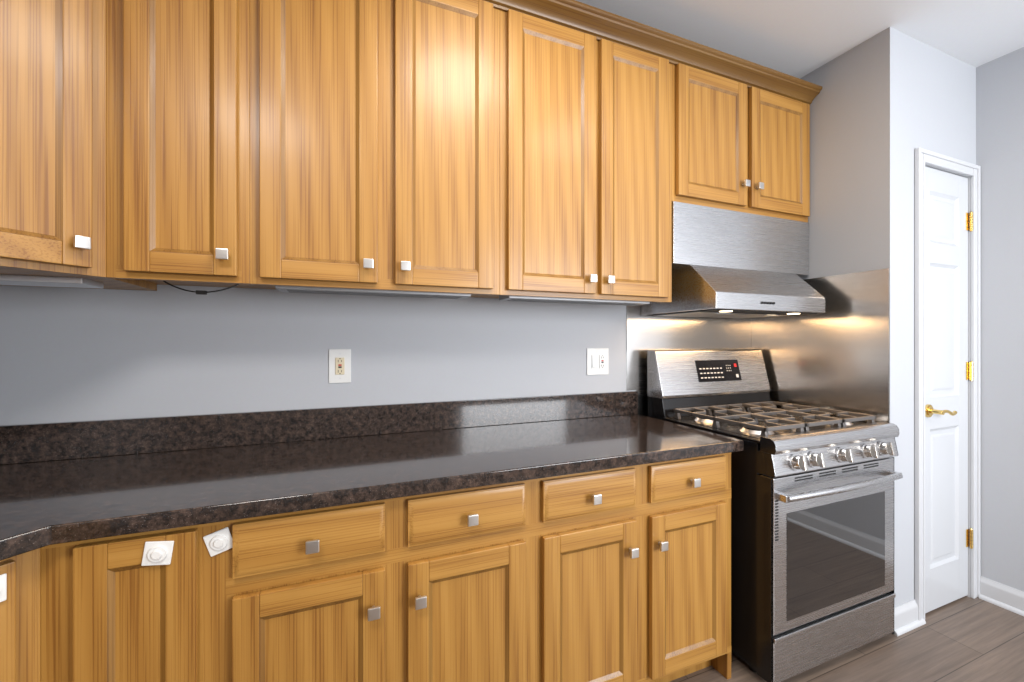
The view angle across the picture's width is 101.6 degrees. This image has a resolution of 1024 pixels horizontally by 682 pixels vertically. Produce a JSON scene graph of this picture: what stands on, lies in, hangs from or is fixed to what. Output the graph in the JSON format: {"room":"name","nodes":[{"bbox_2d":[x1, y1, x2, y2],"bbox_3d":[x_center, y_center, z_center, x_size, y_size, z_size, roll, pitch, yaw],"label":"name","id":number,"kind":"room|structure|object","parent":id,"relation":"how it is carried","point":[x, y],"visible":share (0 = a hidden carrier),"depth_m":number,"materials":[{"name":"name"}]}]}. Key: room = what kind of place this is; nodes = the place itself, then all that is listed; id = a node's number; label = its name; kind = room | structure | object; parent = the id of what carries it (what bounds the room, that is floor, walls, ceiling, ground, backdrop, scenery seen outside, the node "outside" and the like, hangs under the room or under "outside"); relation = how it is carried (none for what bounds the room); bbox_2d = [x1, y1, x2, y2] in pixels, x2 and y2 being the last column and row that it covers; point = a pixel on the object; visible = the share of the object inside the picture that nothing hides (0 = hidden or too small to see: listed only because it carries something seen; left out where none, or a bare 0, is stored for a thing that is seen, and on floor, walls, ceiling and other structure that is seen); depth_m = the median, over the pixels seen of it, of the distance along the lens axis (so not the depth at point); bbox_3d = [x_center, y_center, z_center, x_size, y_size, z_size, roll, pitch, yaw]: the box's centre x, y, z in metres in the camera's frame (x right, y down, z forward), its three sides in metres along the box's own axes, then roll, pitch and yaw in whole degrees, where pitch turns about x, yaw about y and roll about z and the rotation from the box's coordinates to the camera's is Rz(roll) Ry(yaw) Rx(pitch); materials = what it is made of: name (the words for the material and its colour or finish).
{"room":"kitchen","nodes":[
{"label":"kitchen","id":0,"kind":"room"},
{"bbox_2d":[0,285,635,424],"bbox_3d":[0.004,-0.050,1.974,4.680,2.680,0.120,0,0,-22],"label":"wall","id":1,"kind":"structure","parent":0,"point":[75,354],"depth_m":1.55,"materials":[{"name":"paint"}]},
{"bbox_2d":[0,0,156,290],"bbox_3d":[-1.510,-0.705,0.957,0.908,1.070,0.633,0,0,-22],"label":"upper cabinet","id":2,"kind":"object","parent":1,"relation":"attached to","point":[46,45],"depth_m":1.01,"materials":[{"name":"brown wood"}]},
{"bbox_2d":[92,0,267,291],"bbox_3d":[-1.007,-0.716,1.282,0.392,1.048,0.407,0,0,-22],"label":"upper cabinet","id":3,"kind":"object","parent":1,"relation":"attached to","point":[172,79],"depth_m":1.16,"materials":[{"name":"brown wood"}]},
{"bbox_2d":[329,349,350,382],"bbox_3d":[-0.672,0.098,1.631,0.080,0.132,0.010,0,0,-22],"label":"electrical outlet plate","id":4,"kind":"object","parent":1,"relation":"attached to","point":[339,365],"visible":1,"depth_m":1.63,"materials":[{"name":"white plastic"}]},
{"bbox_2d":[252,0,507,298],"bbox_3d":[-0.469,-0.716,1.529,0.790,1.048,0.349,0,0,-22],"label":"upper cabinet","id":5,"kind":"object","parent":1,"relation":"attached to","point":[380,127],"depth_m":1.38,"materials":[{"name":"brown wood"}]},
{"bbox_2d":[488,0,679,305],"bbox_3d":[0.271,-0.716,1.826,0.805,1.048,0.349,0,0,-22],"label":"upper cabinet","id":6,"kind":"object","parent":1,"relation":"attached to","point":[542,150],"depth_m":1.65,"materials":[{"name":"brown wood"}]},
{"bbox_2d":[587,348,608,374],"bbox_3d":[0.428,0.102,2.073,0.126,0.132,0.012,0,0,-22],"label":"electrical outlet plate","id":7,"kind":"object","parent":1,"relation":"attached to","point":[597,361],"visible":1,"depth_m":2.07,"materials":[{"name":"white plastic"}]},
{"bbox_2d":[641,201,824,317],"bbox_3d":[1.089,-0.369,2.081,0.896,0.488,0.479,0,0,-22],"label":"range hood","id":8,"kind":"object","parent":1,"relation":"attached to","point":[730,264],"visible":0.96,"depth_m":1.93,"materials":[{"name":"silver metal"}]},
{"bbox_2d":[680,52,815,221],"bbox_3d":[1.063,-0.938,2.145,0.903,0.603,0.349,0,0,-22],"label":"upper cabinet","id":9,"kind":"object","parent":1,"relation":"attached to","point":[745,139],"depth_m":1.96,"materials":[{"name":"brown wood"}]},
{"bbox_2d":[626,268,889,422],"bbox_3d":[1.129,0.174,1.995,0.895,0.992,0.679,0,0,-22],"label":"panels","id":10,"kind":"object","parent":1,"relation":"attached to","point":[835,355],"visible":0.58,"depth_m":2.13,"materials":[{"name":"silver metal"}]},
{"bbox_2d":[576,0,1023,78],"bbox_3d":[0.698,-1.430,0.248,4.720,0.080,3.840,0,0,-22],"label":"ceiling","id":11,"kind":"structure","parent":0,"point":[799,39],"depth_m":1.83,"materials":[{"name":"paint"}]},
{"bbox_2d":[670,596,1023,681],"bbox_3d":[0.698,1.330,0.248,4.720,0.080,3.840,0,0,-22],"label":"floor","id":12,"kind":"structure","parent":0,"point":[968,639],"depth_m":1.71,"materials":[{"name":"brown wood"}]},
{"bbox_2d":[0,556,15,681],"bbox_3d":[-1.458,0.853,0.835,0.912,0.874,0.898,0,0,-22],"label":"base cabinet","id":13,"kind":"object","parent":12,"relation":"on","point":[7,566],"depth_m":0.81,"materials":[{"name":"brown wood"}]},
{"bbox_2d":[16,524,203,681],"bbox_3d":[-0.978,0.853,1.146,0.343,0.874,0.680,0,0,-22],"label":"base cabinet","id":14,"kind":"object","parent":12,"relation":"on","point":[129,607],"depth_m":0.90,"materials":[{"name":"brown wood"}]},
{"bbox_2d":[204,497,403,681],"bbox_3d":[-0.655,0.853,1.308,0.500,0.874,0.620,0,0,-22],"label":"base cabinet","id":15,"kind":"object","parent":12,"relation":"on","point":[313,595],"depth_m":1.04,"materials":[{"name":"brown wood"}]},
{"bbox_2d":[0,391,743,560],"bbox_3d":[-0.528,0.337,1.182,2.898,0.157,0.948,0,0,-22],"label":"countertop","id":16,"kind":"structure","parent":15,"relation":"on","point":[65,482],"depth_m":0.89,"materials":[{"name":"stone"}]},
{"bbox_2d":[404,478,543,681],"bbox_3d":[-0.233,0.853,1.478,0.408,0.874,0.620,0,0,-22],"label":"base cabinet","id":17,"kind":"object","parent":12,"relation":"on","point":[474,557],"depth_m":1.20,"materials":[{"name":"brown wood"}]},
{"bbox_2d":[544,463,651,681],"bbox_3d":[0.146,0.853,1.630,0.410,0.874,0.620,0,0,-22],"label":"base cabinet","id":18,"kind":"object","parent":12,"relation":"on","point":[621,574],"depth_m":1.36,"materials":[{"name":"brown wood"}]},
{"bbox_2d":[652,452,730,681],"bbox_3d":[0.534,0.853,1.786,0.426,0.874,0.620,0,0,-22],"label":"base cabinet","id":19,"kind":"object","parent":12,"relation":"on","point":[691,497],"depth_m":1.51,"materials":[{"name":"brown wood"}]},
{"bbox_2d":[647,349,902,681],"bbox_3d":[1.186,0.667,1.942,0.764,1.245,0.751,0,0,-22],"label":"range","id":20,"kind":"object","parent":12,"relation":"on","point":[812,540],"visible":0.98,"depth_m":1.66,"materials":[{"name":"silver metal"}]},
{"bbox_2d":[800,27,917,606],"bbox_3d":[1.647,-0.050,2.203,0.220,2.680,0.680,0,0,-22],"label":"wall","id":21,"kind":"structure","parent":0,"point":[863,127],"depth_m":1.91,"materials":[{"name":"paint"}]},
{"bbox_2d":[918,40,975,164],"bbox_3d":[2.095,-1.117,2.082,0.520,0.545,0.120,0,0,-22],"label":"wall","id":22,"kind":"structure","parent":0,"point":[946,104],"depth_m":2.02,"materials":[{"name":"paint"}]},
{"bbox_2d":[915,147,980,620],"bbox_3d":[2.082,0.203,2.066,0.550,2.173,0.140,0,0,-22],"label":"door frame","id":23,"kind":"structure","parent":22,"relation":"attached to","point":[971,172],"depth_m":2.07,"materials":[{"name":"white wood"}]},
{"bbox_2d":[925,166,972,612],"bbox_3d":[2.109,0.230,2.013,0.438,2.101,0.098,0,0,-22],"label":"pantry door","id":24,"kind":"structure","parent":22,"relation":"in","point":[948,376],"depth_m":2.03,"materials":[{"name":"white painted wood"},{"name":"brass"}]},
{"bbox_2d":[976,47,1023,591],"bbox_3d":[2.832,-0.050,1.106,0.120,2.680,3.840,0,0,-22],"label":"wall","id":25,"kind":"structure","parent":0,"point":[1000,121],"depth_m":2.04,"materials":[{"name":"paint"}]},
{"bbox_2d":[979,576,1023,615],"bbox_3d":[2.887,1.238,0.767,0.030,0.105,2.869,0,0,-22],"label":"baseboard","id":26,"kind":"structure","parent":25,"relation":"attached to","point":[991,591],"depth_m":2.03,"materials":[{"name":"white wood"}]}
]}

